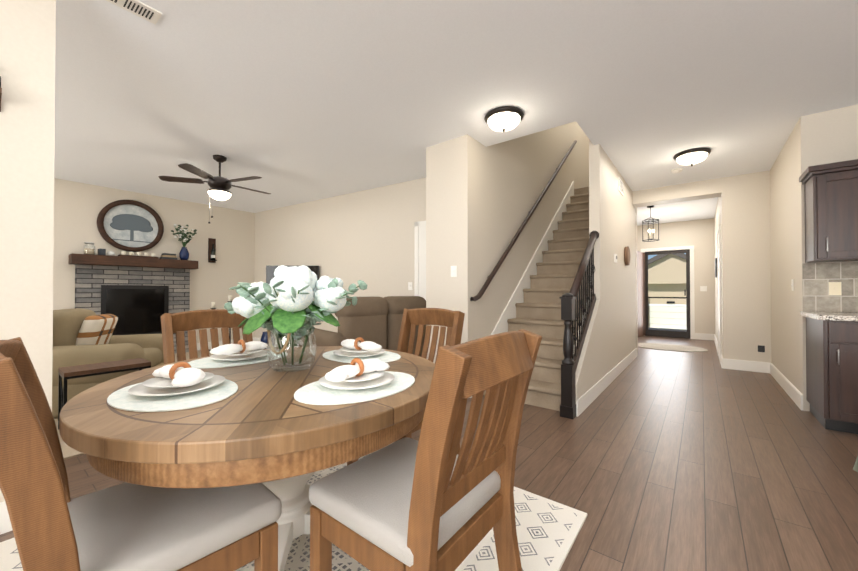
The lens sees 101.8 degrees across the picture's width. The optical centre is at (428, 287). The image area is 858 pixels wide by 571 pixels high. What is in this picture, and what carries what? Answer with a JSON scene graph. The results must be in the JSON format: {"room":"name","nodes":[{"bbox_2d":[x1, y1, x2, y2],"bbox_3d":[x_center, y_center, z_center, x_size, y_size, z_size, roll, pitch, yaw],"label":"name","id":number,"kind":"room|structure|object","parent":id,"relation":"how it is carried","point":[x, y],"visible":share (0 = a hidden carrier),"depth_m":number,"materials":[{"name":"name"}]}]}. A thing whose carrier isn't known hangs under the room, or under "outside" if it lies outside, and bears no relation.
{"room":"dining room and living room","nodes":[
{"label":"dining room and living room","id":0,"kind":"room"},
{"bbox_2d":[0,0,55,501],"bbox_3d":[-2.841,-0.254,0.611,0.150,2.740,2.970,0,-1,38],"label":"wall","id":1,"kind":"structure","parent":0,"point":[27,75],"depth_m":1.67,"materials":[{"name":"paint"}]},
{"bbox_2d":[0,76,1,111],"bbox_3d":[-2.052,-0.913,1.415,0.110,0.203,0.400,0,-1,38],"label":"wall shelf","id":2,"kind":"object","parent":1,"relation":"attached to","point":[0,93],"visible":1,"depth_m":1.54,"materials":[{"name":"brown wood"}]},
{"bbox_2d":[0,501,11,534],"bbox_3d":[-2.779,1.045,0.560,0.036,0.142,2.986,0,-1,38],"label":"baseboard","id":3,"kind":"structure","parent":1,"relation":"attached to","point":[5,524],"depth_m":1.60,"materials":[{"name":"white wood"}]},
{"bbox_2d":[53,178,254,342],"bbox_3d":[-5.615,-0.214,4.890,0.150,2.740,6.600,0,-1,38],"label":"wall","id":4,"kind":"structure","parent":0,"point":[78,207],"depth_m":6.22,"materials":[{"name":"paint"}]},
{"bbox_2d":[97,200,163,251],"bbox_3d":[-4.853,-1.007,5.698,0.060,0.840,0.840,0,-1,38],"label":"art","id":5,"kind":"object","parent":4,"relation":"attached to","point":[131,225],"visible":1,"depth_m":5.68,"materials":[{"name":"brown wood"}]},
{"bbox_2d":[208,238,216,262],"bbox_3d":[-4.100,-0.709,6.616,0.114,0.460,0.120,0,-1,38],"label":"wall sconce","id":6,"kind":"object","parent":4,"relation":"attached to","point":[211,250],"visible":1,"depth_m":6.60,"materials":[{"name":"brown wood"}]},
{"bbox_2d":[197,337,253,349],"bbox_3d":[-4.008,1.102,6.801,0.016,0.142,1.210,0,-1,38],"label":"baseboard","id":7,"kind":"structure","parent":4,"relation":"attached to","point":[220,342],"depth_m":6.61,"materials":[{"name":"white wood"}]},
{"bbox_2d":[54,347,278,459],"bbox_3d":[-3.885,1.190,3.843,4.250,0.112,7.100,0,-1,38],"label":"floor carpet","id":8,"kind":"object","parent":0,"point":[68,452],"depth_m":2.44,"materials":[{"name":"beige carpet"}]},
{"bbox_2d":[58,358,150,429],"bbox_3d":[-2.666,0.880,2.881,0.300,0.486,0.520,0,-1,38],"label":"coffee table","id":9,"kind":"object","parent":8,"relation":"on","point":[77,371],"visible":0.52,"depth_m":2.77,"materials":[{"name":"brown wood"}]},
{"bbox_2d":[52,308,163,417],"bbox_3d":[-3.269,0.674,3.463,0.970,0.910,1.020,0,-1,-20],"label":"armchair","id":10,"kind":"object","parent":8,"relation":"on","point":[81,336],"visible":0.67,"depth_m":3.17,"materials":[{"name":"fabric"}]},
{"bbox_2d":[68,253,197,353],"bbox_3d":[-4.714,0.334,5.671,0.297,1.632,1.590,0,-1,38],"label":"fireplace","id":11,"kind":"object","parent":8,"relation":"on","point":[137,295],"visible":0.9,"depth_m":5.63,"materials":[{"name":"brick"}]},
{"bbox_2d":[83,224,196,259],"bbox_3d":[-4.640,-0.796,5.722,0.302,0.625,1.475,0,-1,38],"label":"mantel decor","id":12,"kind":"object","parent":11,"relation":"on","point":[184,252],"visible":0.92,"depth_m":5.95,"materials":[{"name":"clear glass"}]},
{"bbox_2d":[209,302,215,350],"bbox_3d":[-3.969,0.711,6.413,0.140,0.890,0.136,0,-1,38],"label":"candle stand","id":13,"kind":"object","parent":8,"relation":"on","point":[212,305],"visible":0.33,"depth_m":6.39,"materials":[{"name":"black metal"}]},
{"bbox_2d":[227,295,231,343],"bbox_3d":[-3.791,0.653,6.642,0.140,1.010,0.136,0,-1,38],"label":"candle stand","id":14,"kind":"object","parent":8,"relation":"on","point":[229,298],"visible":0.27,"depth_m":6.63,"materials":[{"name":"black metal"}]},
{"bbox_2d":[260,331,274,348],"bbox_3d":[-3.023,0.992,6.534,0.250,0.330,0.250,0,-1,38],"label":"pot","id":15,"kind":"object","parent":8,"relation":"on","point":[264,338],"visible":0.29,"depth_m":6.44,"materials":[{"name":"blue ceramic"}]},
{"bbox_2d":[299,296,425,356],"bbox_3d":[-0.741,0.622,4.389,1.500,1.030,0.960,0,-1,-40],"label":"sofa","id":16,"kind":"object","parent":8,"relation":"on","point":[377,320],"visible":0.46,"depth_m":3.91,"materials":[{"name":"fabric"}]},
{"bbox_2d":[254,178,425,347],"bbox_3d":[-1.458,-0.204,5.982,5.350,2.740,0.176,0,-1,32],"label":"wall","id":17,"kind":"structure","parent":0,"point":[366,237],"depth_m":5.79,"materials":[{"name":"paint"}]},
{"bbox_2d":[266,266,318,283],"bbox_3d":[-2.407,-0.121,6.293,0.920,0.530,0.329,0,-1,-1],"label":"wall-mounted tv","id":18,"kind":"object","parent":17,"relation":"attached to","point":[270,270],"visible":0.12,"depth_m":6.12,"materials":[{"name":"black"}]},
{"bbox_2d":[408,221,425,299],"bbox_3d":[0.077,0.098,4.870,0.956,2.115,0.083,0,-1,32],"label":"closet door","id":19,"kind":"structure","parent":17,"relation":"in","point":[420,258],"depth_m":5.04,"materials":[{"name":"white"}]},
{"bbox_2d":[0,327,857,570],"bbox_3d":[3.166,1.194,3.570,7.200,0.100,15.350,0,-1,38],"label":"floor","id":20,"kind":"structure","parent":0,"point":[646,459],"depth_m":2.13,"materials":[{"name":"brown wood"}]},
{"bbox_2d":[0,442,586,570],"bbox_3d":[-0.933,1.115,1.125,1.970,0.012,3.050,0,-1,38],"label":"area rug","id":21,"kind":"object","parent":20,"relation":"on","point":[547,531],"visible":0.17,"depth_m":1.50,"materials":[{"name":"beige fabric"}]},
{"bbox_2d":[0,337,281,570],"bbox_3d":[-0.806,0.616,0.966,0.476,0.982,0.604,0,-1,42],"label":"dining chair","id":22,"kind":"object","parent":21,"relation":"on","point":[125,526],"visible":0.92,"depth_m":0.87,"materials":[{"name":"brown wood"}]},
{"bbox_2d":[161,309,252,363],"bbox_3d":[-1.174,0.625,2.010,0.604,0.982,0.476,0,-1,38],"label":"dining chair","id":23,"kind":"object","parent":21,"relation":"on","point":[190,322],"visible":0.29,"depth_m":2.11,"materials":[{"name":"brown wood"}]},
{"bbox_2d":[59,346,434,570],"bbox_3d":[-0.613,0.738,1.507,1.330,0.747,1.410,0,-1,-11],"label":"dining table","id":24,"kind":"object","parent":21,"relation":"on","point":[267,430],"visible":0.69,"depth_m":0.95,"materials":[{"name":"brown wood"}]},
{"bbox_2d":[107,362,237,411],"bbox_3d":[-0.874,0.310,1.208,0.480,0.102,0.350,0,-1,38],"label":"place setting","id":25,"kind":"object","parent":24,"relation":"on","point":[179,386],"visible":1,"depth_m":1.15,"materials":[{"name":"white ceramic"}]},
{"bbox_2d":[188,339,287,368],"bbox_3d":[-0.967,0.315,1.788,0.350,0.102,0.480,0,-1,38],"label":"place setting","id":26,"kind":"object","parent":24,"relation":"on","point":[239,354],"visible":0.92,"depth_m":1.72,"materials":[{"name":"white ceramic"}]},
{"bbox_2d":[224,265,366,371],"bbox_3d":[-0.616,0.131,1.594,0.662,0.467,0.641,0,-1,38],"label":"flower vase","id":27,"kind":"object","parent":24,"relation":"on","point":[280,303],"visible":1,"depth_m":1.49,"materials":[{"name":"clear glass"}]},
{"bbox_2d":[294,358,414,404],"bbox_3d":[-0.257,0.310,1.284,0.350,0.102,0.480,0,-1,38],"label":"place setting","id":28,"kind":"object","parent":24,"relation":"on","point":[357,380],"visible":1,"depth_m":1.22,"materials":[{"name":"white ceramic"}]},
{"bbox_2d":[322,337,400,362],"bbox_3d":[-0.365,0.316,1.876,0.480,0.102,0.350,0,-1,38],"label":"place setting","id":29,"kind":"object","parent":24,"relation":"on","point":[350,350],"visible":1,"depth_m":1.83,"materials":[{"name":"white ceramic"}]},
{"bbox_2d":[347,308,464,465],"bbox_3d":[-0.130,0.627,2.166,0.476,0.982,0.604,0,-1,38],"label":"dining chair","id":30,"kind":"object","parent":21,"relation":"on","point":[452,321],"visible":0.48,"depth_m":2.35,"materials":[{"name":"brown wood"}]},
{"bbox_2d":[309,329,541,570],"bbox_3d":[-0.007,0.617,1.111,0.604,0.982,0.476,0,-1,38],"label":"dining chair","id":31,"kind":"object","parent":21,"relation":"on","point":[431,499],"visible":1,"depth_m":0.97,"materials":[{"name":"brown wood"}]},
{"bbox_2d":[469,181,588,410],"bbox_3d":[1.939,-0.440,4.843,0.916,3.189,3.762,0,-1,38],"label":"stairs","id":32,"kind":"structure","parent":20,"relation":"on","point":[545,283],"depth_m":4.54,"materials":[{"name":"carpet"}]},
{"bbox_2d":[559,231,598,418],"bbox_3d":[1.536,0.252,3.482,0.112,1.779,1.093,0,-1,38],"label":"stair railing","id":33,"kind":"object","parent":20,"relation":"on","point":[571,349],"visible":1,"depth_m":3.23,"materials":[{"name":"brown wood"}]},
{"bbox_2d":[638,343,707,351],"bbox_3d":[4.689,1.168,6.854,1.240,0.010,0.920,0,-1,38],"label":"floor mat","id":34,"kind":"object","parent":20,"relation":"on","point":[670,347],"visible":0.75,"depth_m":6.77,"materials":[{"name":"beige fabric"}]},
{"bbox_2d":[806,319,857,433],"bbox_3d":[3.511,0.697,2.822,0.529,0.879,0.608,0,-1,38],"label":"base cabinet","id":35,"kind":"object","parent":20,"relation":"on","point":[831,347],"depth_m":2.72,"materials":[{"name":"black wood"}]},
{"bbox_2d":[800,311,857,322],"bbox_3d":[4.220,0.231,2.260,2.416,0.040,0.628,0,-1,38],"label":"countertop","id":36,"kind":"structure","parent":35,"relation":"on","point":[839,316],"depth_m":2.80,"materials":[{"name":"stone"}]},
{"bbox_2d":[853,455,857,471],"bbox_3d":[2.670,0.818,1.899,0.396,0.627,0.396,0,-1,38],"label":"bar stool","id":37,"kind":"object","parent":20,"relation":"on","point":[855,467],"visible":1,"depth_m":2.14,"materials":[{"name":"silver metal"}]},
{"bbox_2d":[54,0,857,225],"bbox_3d":[0.893,-1.653,3.976,11.550,0.120,13.150,0,-1,38],"label":"ceiling","id":38,"kind":"structure","parent":0,"point":[289,101],"depth_m":2.77,"materials":[{"name":"paint"}]},
{"bbox_2d":[106,0,161,24],"bbox_3d":[-1.718,-1.605,1.948,0.130,0.010,0.340,0,-1,38],"label":"ceiling vent","id":39,"kind":"object","parent":38,"relation":"in","point":[144,11],"visible":1,"depth_m":2.01,"materials":[{"name":"white metal"}]},
{"bbox_2d":[159,155,270,223],"bbox_3d":[-2.515,-1.177,4.278,1.199,0.823,1.151,0,-1,38],"label":"ceiling fan","id":40,"kind":"object","parent":38,"relation":"hanging from","point":[220,186],"visible":1,"depth_m":4.14,"materials":[{"name":"brown metal"}]},
{"bbox_2d":[484,106,523,131],"bbox_3d":[0.697,-1.522,3.245,0.360,0.152,0.360,0,-1,38],"label":"ceiling light","id":41,"kind":"object","parent":38,"relation":"attached to","point":[505,118],"visible":1,"depth_m":3.15,"materials":[{"name":"white glass"}]},
{"bbox_2d":[642,205,658,241],"bbox_3d":[4.262,-1.234,6.702,0.283,0.666,0.283,0,-1,38],"label":"pendant lantern","id":42,"kind":"object","parent":38,"relation":"hanging from","point":[653,221],"visible":1,"depth_m":6.68,"materials":[{"name":"black metal"}]},
{"bbox_2d":[671,168,682,172],"bbox_3d":[3.328,-1.567,4.681,0.124,0.036,0.124,0,-1,38],"label":"smoke detector","id":43,"kind":"object","parent":38,"relation":"attached to","point":[677,170],"visible":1,"depth_m":4.65,"materials":[{"name":"white plastic"}]},
{"bbox_2d":[673,148,710,165],"bbox_3d":[3.117,-1.514,4.134,0.360,0.152,0.360,0,-1,38],"label":"ceiling light","id":44,"kind":"object","parent":38,"relation":"attached to","point":[691,157],"visible":1,"depth_m":4.05,"materials":[{"name":"white glass"}]},
{"bbox_2d":[426,121,588,363],"bbox_3d":[2.385,-1.528,6.616,0.550,5.400,7.150,0,-1,38],"label":"wall","id":45,"kind":"structure","parent":0,"point":[481,199],"depth_m":3.96,"materials":[{"name":"paint"}]},
{"bbox_2d":[451,266,456,276],"bbox_3d":[0.262,-0.175,3.715,0.075,0.118,0.013,0,-1,38],"label":"switch plate","id":46,"kind":"object","parent":45,"relation":"attached to","point":[453,268],"depth_m":3.71,"materials":[{"name":"white plastic"}]},
{"bbox_2d":[470,140,576,300],"bbox_3d":[1.598,-1.301,5.078,0.100,2.919,3.670,0,-1,38],"label":"handrail","id":47,"kind":"object","parent":45,"relation":"attached to","point":[479,295],"depth_m":4.41,"materials":[{"name":"brown wood"}]},
{"bbox_2d":[574,187,588,194],"bbox_3d":[3.487,-1.806,6.836,0.920,0.120,1.250,0,-1,38],"label":"floor","id":48,"kind":"structure","parent":0,"point":[579,192],"depth_m":6.53,"materials":[{"name":"carpet"}]},
{"bbox_2d":[575,140,635,403],"bbox_3d":[2.376,-1.547,4.574,0.110,5.400,3.580,0,-1,38],"label":"wall","id":49,"kind":"structure","parent":0,"point":[611,215],"depth_m":4.20,"materials":[{"name":"paint"}]},
{"bbox_2d":[576,348,636,415],"bbox_3d":[2.419,1.081,4.503,0.016,0.142,3.600,0,-1,38],"label":"baseboard","id":50,"kind":"structure","parent":49,"relation":"attached to","point":[585,400],"depth_m":3.80,"materials":[{"name":"white wood"}]},
{"bbox_2d":[618,177,623,195],"bbox_3d":[2.672,-1.405,4.849,0.015,0.180,0.340,0,-1,38],"label":"air vent","id":51,"kind":"object","parent":49,"relation":"in","point":[620,186],"visible":1,"depth_m":4.82,"materials":[{"name":"white metal"}]},
{"bbox_2d":[624,246,629,264],"bbox_3d":[2.924,-0.467,5.138,0.046,0.280,0.280,0,-1,38],"label":"framed picture","id":52,"kind":"object","parent":49,"relation":"attached to","point":[627,255],"visible":1,"depth_m":5.06,"materials":[{"name":"brown wood"}]},
{"bbox_2d":[574,188,637,354],"bbox_3d":[3.192,-0.351,6.356,1.030,3.040,0.150,0,-1,38],"label":"wall","id":53,"kind":"structure","parent":0,"point":[636,276],"depth_m":6.02,"materials":[{"name":"paint"}]},
{"bbox_2d":[637,218,714,333],"bbox_3d":[5.662,-0.181,8.485,2.300,2.740,0.150,0,-1,38],"label":"wall","id":54,"kind":"structure","parent":0,"point":[702,242],"depth_m":7.98,"materials":[{"name":"paint"}]},
{"bbox_2d":[637,251,644,336],"bbox_3d":[4.971,0.152,8.338,0.900,2.030,0.098,0,-1,-42],"label":"open entry door","id":55,"kind":"structure","parent":54,"relation":"in","point":[641,288],"depth_m":8.40,"materials":[{"name":"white wood"}]},
{"bbox_2d":[641,246,694,338],"bbox_3d":[5.738,0.110,8.410,1.060,2.155,0.171,0,-1,38],"label":"door frame","id":56,"kind":"structure","parent":54,"relation":"attached to","point":[668,333],"depth_m":8.17,"materials":[{"name":"white wood"}]},
{"bbox_2d":[700,286,706,290],"bbox_3d":[6.241,0.023,7.926,0.120,0.118,0.013,0,-1,38],"label":"switch plate","id":57,"kind":"object","parent":54,"relation":"attached to","point":[702,288],"depth_m":7.93,"materials":[{"name":"white plastic"}]},
{"bbox_2d":[695,333,713,339],"bbox_3d":[6.210,1.113,7.940,0.400,0.142,0.016,0,-1,38],"label":"baseboard","id":58,"kind":"structure","parent":54,"relation":"attached to","point":[701,336],"depth_m":7.91,"materials":[{"name":"white wood"}]},
{"bbox_2d":[632,178,721,207],"bbox_3d":[3.870,-1.474,5.487,1.120,0.210,0.300,0,-1,38],"label":"wall","id":59,"kind":"structure","parent":0,"point":[704,189],"depth_m":5.36,"materials":[{"name":"paint"}]},
{"bbox_2d":[714,197,721,340],"bbox_3d":[5.417,-0.200,6.425,0.150,2.740,3.400,0,-1,38],"label":"wall","id":60,"kind":"structure","parent":0,"point":[717,220],"depth_m":6.72,"materials":[{"name":"paint"}]},
{"bbox_2d":[715,258,716,277],"bbox_3d":[5.500,-0.378,6.679,0.028,0.360,0.280,0,-1,38],"label":"framed picture","id":61,"kind":"object","parent":60,"relation":"attached to","point":[715,267],"visible":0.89,"depth_m":6.58,"materials":[{"name":"black"}]},
{"bbox_2d":[714,334,723,368],"bbox_3d":[5.300,1.099,6.398,0.016,0.142,3.566,0,-1,38],"label":"baseboard","id":62,"kind":"structure","parent":60,"relation":"attached to","point":[715,339],"depth_m":5.90,"materials":[{"name":"white wood"}]},
{"bbox_2d":[717,224,721,363],"bbox_3d":[4.715,0.103,5.663,0.020,2.120,0.940,0,-1,38],"label":"closet door","id":63,"kind":"structure","parent":60,"relation":"in","point":[719,288],"depth_m":5.34,"materials":[{"name":"white wood"}]},
{"bbox_2d":[721,171,771,362],"bbox_3d":[4.462,-0.214,4.918,0.500,2.740,0.150,0,-1,38],"label":"wall","id":64,"kind":"structure","parent":0,"point":[746,270],"depth_m":4.86,"materials":[{"name":"beige paint"}]},
{"bbox_2d":[724,359,768,372],"bbox_3d":[4.407,1.084,4.844,0.450,0.142,0.016,0,-1,38],"label":"baseboard","id":65,"kind":"structure","parent":64,"relation":"attached to","point":[754,366],"depth_m":4.84,"materials":[{"name":"white wood"}]},
{"bbox_2d":[758,345,764,351],"bbox_3d":[4.532,0.834,4.754,0.070,0.090,0.006,0,-1,38],"label":"switch plate","id":66,"kind":"object","parent":64,"relation":"attached to","point":[760,348],"depth_m":4.75,"materials":[{"name":"black plastic"}]},
{"bbox_2d":[770,104,857,410],"bbox_3d":[5.331,-0.231,3.066,3.150,2.740,2.000,0,-1,38],"label":"wall block","id":67,"kind":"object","parent":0,"point":[826,137],"visible":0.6,"depth_m":3.48,"materials":[{"name":"paint"}]},
{"bbox_2d":[769,363,802,409],"bbox_3d":[4.037,1.076,3.969,0.016,0.142,1.850,0,-1,38],"label":"baseboard","id":68,"kind":"structure","parent":67,"relation":"attached to","point":[788,387],"depth_m":3.74,"materials":[{"name":"white wood"}]},
{"bbox_2d":[791,279,793,290],"bbox_3d":[3.715,-0.026,3.565,0.013,0.118,0.075,0,-1,38],"label":"switch plate","id":69,"kind":"object","parent":67,"relation":"attached to","point":[792,280],"depth_m":3.55,"materials":[{"name":"white plastic"}]},
{"bbox_2d":[829,282,841,294],"bbox_3d":[3.621,0.009,3.108,0.075,0.118,0.013,0,-1,38],"label":"switch plate","id":70,"kind":"object","parent":67,"relation":"attached to","point":[834,288],"depth_m":3.11,"materials":[{"name":"white"}]},
{"bbox_2d":[803,163,857,262],"bbox_3d":[3.559,-0.609,2.968,0.440,0.754,0.338,0,-1,38],"label":"upper cabinet","id":71,"kind":"object","parent":0,"relation":"attached to","point":[831,219],"depth_m":2.91,"materials":[{"name":"black wood"}]},
{"bbox_3d":[16.619,3.086,22.649,30.000,3.334,35.690,0,-1,38],"label":"ground","id":72,"kind":"structure","parent":0,"visible":0},
{"bbox_2d":[648,253,686,329],"bbox_3d":[23.287,0.381,34.462,22.000,7.600,8.900,0,-1,38],"label":"house","id":73,"kind":"object","parent":72,"relation":"on","point":[666,275],"visible":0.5,"depth_m":31.15,"materials":[{"name":"beige"}]}
]}

